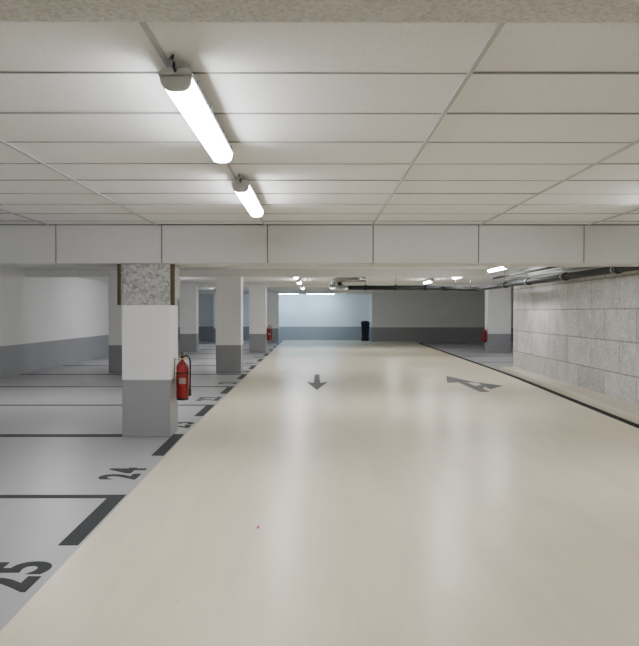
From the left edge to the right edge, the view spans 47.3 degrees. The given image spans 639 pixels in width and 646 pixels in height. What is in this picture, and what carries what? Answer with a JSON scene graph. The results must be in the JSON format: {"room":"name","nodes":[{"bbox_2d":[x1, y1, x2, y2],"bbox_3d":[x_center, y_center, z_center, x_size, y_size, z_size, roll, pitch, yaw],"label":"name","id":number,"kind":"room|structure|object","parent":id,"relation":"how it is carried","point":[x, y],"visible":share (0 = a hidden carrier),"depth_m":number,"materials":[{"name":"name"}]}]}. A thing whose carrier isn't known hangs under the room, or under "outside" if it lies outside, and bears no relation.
{"room":"parking garage","nodes":[
{"label":"parking garage","id":0,"kind":"room"},
{"bbox_2d":[0,267,179,378],"bbox_3d":[-7.057,-0.027,16.727,0.200,2.450,41.500,0,1,0],"label":"wall","id":1,"kind":"structure","parent":0,"point":[46,322],"depth_m":18.76,"materials":[{"name":"white paint"}]},
{"bbox_2d":[0,340,512,630],"bbox_3d":[1.743,1.297,16.777,17.800,0.200,41.900,0,1,0],"label":"floor","id":2,"kind":"structure","parent":0,"point":[31,529],"depth_m":7.93,"materials":[{"name":"grey concrete"}]},
{"bbox_2d":[0,561,51,591],"bbox_3d":[-1.693,1.389,4.009,0.347,0.002,0.466,0,1,0],"label":"bay number","id":3,"kind":"object","parent":2,"relation":"on","point":[42,566],"visible":1,"depth_m":4.06,"materials":[{"name":"paint"}]},
{"bbox_2d":[108,277,121,372],"bbox_3d":[-4.700,0.041,17.537,0.600,2.290,0.500,0,1,0],"label":"concrete column","id":4,"kind":"structure","parent":2,"relation":"on","point":[114,310],"depth_m":17.29,"materials":[{"name":"white paint"}]},
{"bbox_2d":[98,468,146,479],"bbox_3d":[-1.766,1.350,6.556,0.343,0.002,0.481,0,1,0],"label":"bay number","id":5,"kind":"object","parent":2,"relation":"on","point":[123,470],"visible":1,"depth_m":6.51,"materials":[{"name":"paint"}]},
{"bbox_2d":[117,264,179,436],"bbox_3d":[-2.017,0.315,8.689,0.655,2.008,0.480,0,1,0],"label":"concrete column","id":6,"kind":"structure","parent":2,"relation":"on","point":[148,295],"depth_m":8.45,"materials":[{"name":"white paint"}]},
{"bbox_2d":[174,352,190,400],"bbox_3d":[-1.631,0.631,8.694,0.166,0.576,0.175,-1,1,-37],"label":"fire extinguisher","id":7,"kind":"object","parent":6,"relation":"attached to","point":[182,372],"visible":1,"depth_m":8.65,"materials":[{"name":"red metal"}]},
{"bbox_2d":[178,422,193,427],"bbox_3d":[-1.824,1.308,9.374,0.382,0.002,0.507,0,1,0],"label":"bay number","id":8,"kind":"object","parent":2,"relation":"on","point":[185,426],"visible":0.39,"depth_m":9.48,"materials":[{"name":"paint"}]},
{"bbox_2d":[180,286,198,351],"bbox_3d":[-4.731,-0.134,26.485,0.600,2.370,0.500,0,1,0],"label":"concrete column","id":9,"kind":"structure","parent":2,"relation":"on","point":[189,342],"depth_m":26.24,"materials":[{"name":"white paint"}]},
{"bbox_2d":[196,397,220,400],"bbox_3d":[-1.850,1.265,12.184,0.378,0.002,0.528,0,1,0],"label":"bay number","id":10,"kind":"object","parent":2,"relation":"on","point":[200,398],"visible":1,"depth_m":12.08,"materials":[{"name":"paint"}]},
{"bbox_2d":[214,294,215,341],"bbox_3d":[-4.760,-0.244,35.134,0.600,2.330,0.500,0,1,0],"label":"concrete column","id":11,"kind":"structure","parent":2,"relation":"on","point":[214,294],"depth_m":34.88,"materials":[{"name":"white paint"}]},
{"bbox_2d":[216,277,242,372],"bbox_3d":[-2.160,0.041,17.545,0.600,2.290,0.500,0,1,0],"label":"concrete column","id":12,"kind":"structure","parent":2,"relation":"on","point":[229,290],"depth_m":17.30,"materials":[{"name":"white paint"}]},
{"bbox_2d":[0,341,500,544],"bbox_3d":[1.694,1.159,19.186,17.280,0.004,34.880,0,1,0],"label":"bay markings","id":13,"kind":"object","parent":2,"relation":"on","point":[88,524],"visible":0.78,"depth_m":7.79,"materials":[{"name":"paint"}]},
{"bbox_2d":[249,286,266,351],"bbox_3d":[-2.231,-0.134,26.494,0.600,2.370,0.500,0,1,0],"label":"concrete column","id":14,"kind":"structure","parent":2,"relation":"on","point":[257,294],"depth_m":26.25,"materials":[{"name":"white paint"}]},
{"bbox_2d":[266,325,271,339],"bbox_3d":[-1.832,0.343,26.491,0.166,0.576,0.175,-1,1,-37],"label":"fire extinguisher","id":15,"kind":"object","parent":14,"relation":"attached to","point":[268,330],"visible":1,"depth_m":26.45,"materials":[{"name":"red metal"}]},
{"bbox_2d":[267,294,278,341],"bbox_3d":[-2.260,-0.244,35.143,0.600,2.330,0.500,0,1,0],"label":"concrete column","id":16,"kind":"structure","parent":2,"relation":"on","point":[272,299],"depth_m":34.89,"materials":[{"name":"white paint"}]},
{"bbox_2d":[0,340,638,645],"bbox_3d":[1.450,1.196,16.770,6.426,0.002,41.490,0,1,0],"label":"lane","id":17,"kind":"object","parent":2,"relation":"on","point":[392,502],"visible":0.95,"depth_m":5.02,"materials":[{"name":"beige concrete"}]},
{"bbox_2d":[307,374,326,389],"bbox_3d":[-0.052,1.218,15.220,0.440,0.002,3.400,0,1,0],"label":"arrow marking","id":18,"kind":"object","parent":17,"relation":"on","point":[316,384],"visible":1,"depth_m":14.77,"materials":[{"name":"grey paint"}]},
{"bbox_2d":[361,321,369,340],"bbox_3d":[2.295,0.396,36.647,0.440,1.000,0.498,0,1,0],"label":"waste bin","id":19,"kind":"object","parent":17,"relation":"on","point":[364,324],"visible":1,"depth_m":36.45,"materials":[{"name":"plastic"}]},
{"bbox_2d":[446,376,501,391],"bbox_3d":[3.062,1.223,14.895,0.880,0.002,3.286,0,1,-10],"label":"arrow marking","id":20,"kind":"object","parent":17,"relation":"on","point":[479,388],"visible":1,"depth_m":14.56,"materials":[{"name":"grey paint"}]},
{"bbox_2d":[485,287,510,351],"bbox_3d":[6.484,-0.135,26.523,0.830,2.370,0.500,0,1,0],"label":"concrete column","id":21,"kind":"structure","parent":2,"relation":"on","point":[497,301],"depth_m":26.28,"materials":[{"name":"white paint"}]},
{"bbox_2d":[481,326,486,341],"bbox_3d":[5.970,0.414,26.390,0.168,0.576,0.173,-1,1,-35],"label":"fire extinguisher","id":22,"kind":"object","parent":21,"relation":"attached to","point":[484,333],"visible":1,"depth_m":26.33,"materials":[{"name":"red metal"}]},
{"bbox_2d":[419,343,638,427],"bbox_3d":[4.221,1.221,15.032,0.315,0.006,38.022,0,1,2],"label":"channel","id":23,"kind":"object","parent":2,"relation":"on","point":[505,373],"visible":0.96,"depth_m":12.63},
{"bbox_2d":[501,367,638,423],"bbox_3d":[4.211,1.290,6.985,0.970,0.110,21.910,0,1,0],"label":"kerb","id":24,"kind":"object","parent":2,"relation":"on","point":[621,408],"visible":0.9,"depth_m":11.86,"materials":[{"name":"beige paint"}]},
{"bbox_2d":[10,266,529,290],"bbox_3d":[1.720,-1.365,23.228,17.400,0.030,28.520,0,1,0],"label":"ceiling panel","id":25,"kind":"object","parent":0,"point":[183,280],"depth_m":21.79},
{"bbox_2d":[198,294,368,339],"bbox_3d":[-2.244,-0.341,37.592,9.570,2.450,0.200,0,1,0],"label":"wall","id":26,"kind":"structure","parent":0,"point":[301,316],"depth_m":37.50,"materials":[{"name":"white paint"}]},
{"bbox_2d":[0,22,638,224],"bbox_3d":[-1.132,-1.043,2.181,11.552,0.028,12.400,0,1,0],"label":"ceiling tiles","id":27,"kind":"structure","parent":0,"point":[374,123],"depth_m":3.90,"materials":[{"name":"white tile"}]},
{"bbox_2d":[369,294,512,341],"bbox_3d":[6.460,-0.326,36.572,7.830,2.450,1.900,0,1,0],"label":"wall","id":28,"kind":"structure","parent":0,"point":[392,317],"depth_m":35.62,"materials":[{"name":"white paint"}]},
{"bbox_2d":[513,267,638,404],"bbox_3d":[4.846,0.120,6.969,0.500,2.450,21.900,0,1,0],"label":"wall","id":29,"kind":"structure","parent":0,"point":[583,332],"depth_m":12.89,"materials":[{"name":"concrete"}]},
{"bbox_3d":[1.743,-1.392,16.737,17.800,0.220,41.900,0,1,0],"label":"ceiling","id":30,"kind":"structure","parent":0,"visible":0},
{"bbox_2d":[158,54,233,163],"bbox_3d":[-0.572,-0.995,3.579,0.144,0.124,1.508,0,1,0],"label":"ceiling lamp","id":31,"kind":"object","parent":30,"relation":"attached to","point":[181,84],"visible":1,"depth_m":3.22,"materials":[{"name":"white plastic"}]},
{"bbox_2d":[231,174,263,217],"bbox_3d":[-0.581,-1.032,6.039,0.144,0.124,1.508,0,1,0],"label":"ceiling lamp","id":32,"kind":"object","parent":30,"relation":"attached to","point":[243,189],"visible":1,"depth_m":5.67,"materials":[{"name":"white plastic"}]},
{"bbox_2d":[25,270,519,276],"bbox_3d":[-1.085,-1.188,17.480,11.750,0.170,0.400,0,1,0],"label":"beam","id":33,"kind":"structure","parent":30,"relation":"attached to","point":[28,273],"depth_m":17.29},
{"bbox_2d":[0,0,638,22],"bbox_3d":[-1.144,-0.808,1.169,11.520,0.460,0.470,0,1,0],"label":"overhead beam","id":34,"kind":"structure","parent":30,"relation":"attached to","point":[448,11],"depth_m":1.36,"materials":[{"name":"beige concrete"}]},
{"bbox_2d":[0,224,638,266],"bbox_3d":[-1.150,-0.920,8.673,11.560,0.462,0.600,0,1,0],"label":"beam","id":35,"kind":"structure","parent":30,"relation":"attached to","point":[21,245],"depth_m":8.38,"materials":[{"name":"white paint"}]},
{"bbox_2d":[180,284,513,286],"bbox_3d":[1.709,-1.365,26.514,17.400,0.090,0.550,0,1,0],"label":"beam","id":36,"kind":"structure","parent":30,"relation":"attached to","point":[196,285],"depth_m":26.24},
{"bbox_2d":[198,291,513,293],"bbox_3d":[1.680,-1.475,35.138,17.400,0.130,0.500,0,1,0],"label":"beam","id":37,"kind":"structure","parent":30,"relation":"attached to","point":[199,292],"depth_m":34.89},
{"bbox_2d":[330,277,439,293],"bbox_3d":[1.746,-1.026,18.690,2.940,0.509,1.755,0,1,0],"label":"pipe","id":38,"kind":"object","parent":30,"relation":"attached to","point":[339,288],"visible":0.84,"depth_m":19.44,"materials":[{"name":"metal"}]},
{"bbox_2d":[423,278,434,283],"bbox_3d":[3.324,-1.275,22.191,0.144,0.124,1.508,0,1,0],"label":"ceiling lamp","id":39,"kind":"object","parent":30,"relation":"attached to","point":[432,279],"visible":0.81,"depth_m":21.80,"materials":[{"name":"white"}]},
{"bbox_2d":[487,267,509,271],"bbox_3d":[3.797,-1.174,15.493,0.144,0.124,1.508,0,1,0],"label":"ceiling lamp","id":40,"kind":"object","parent":30,"relation":"attached to","point":[493,269],"visible":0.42,"depth_m":15.50,"materials":[{"name":"white"}]},
{"bbox_2d":[440,267,638,290],"bbox_3d":[4.179,-0.989,14.355,1.040,0.452,10.517,0,1,-5],"label":"pipe","id":41,"kind":"object","parent":30,"relation":"attached to","point":[565,275],"visible":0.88,"depth_m":13.69,"materials":[{"name":"metal"}]}
]}

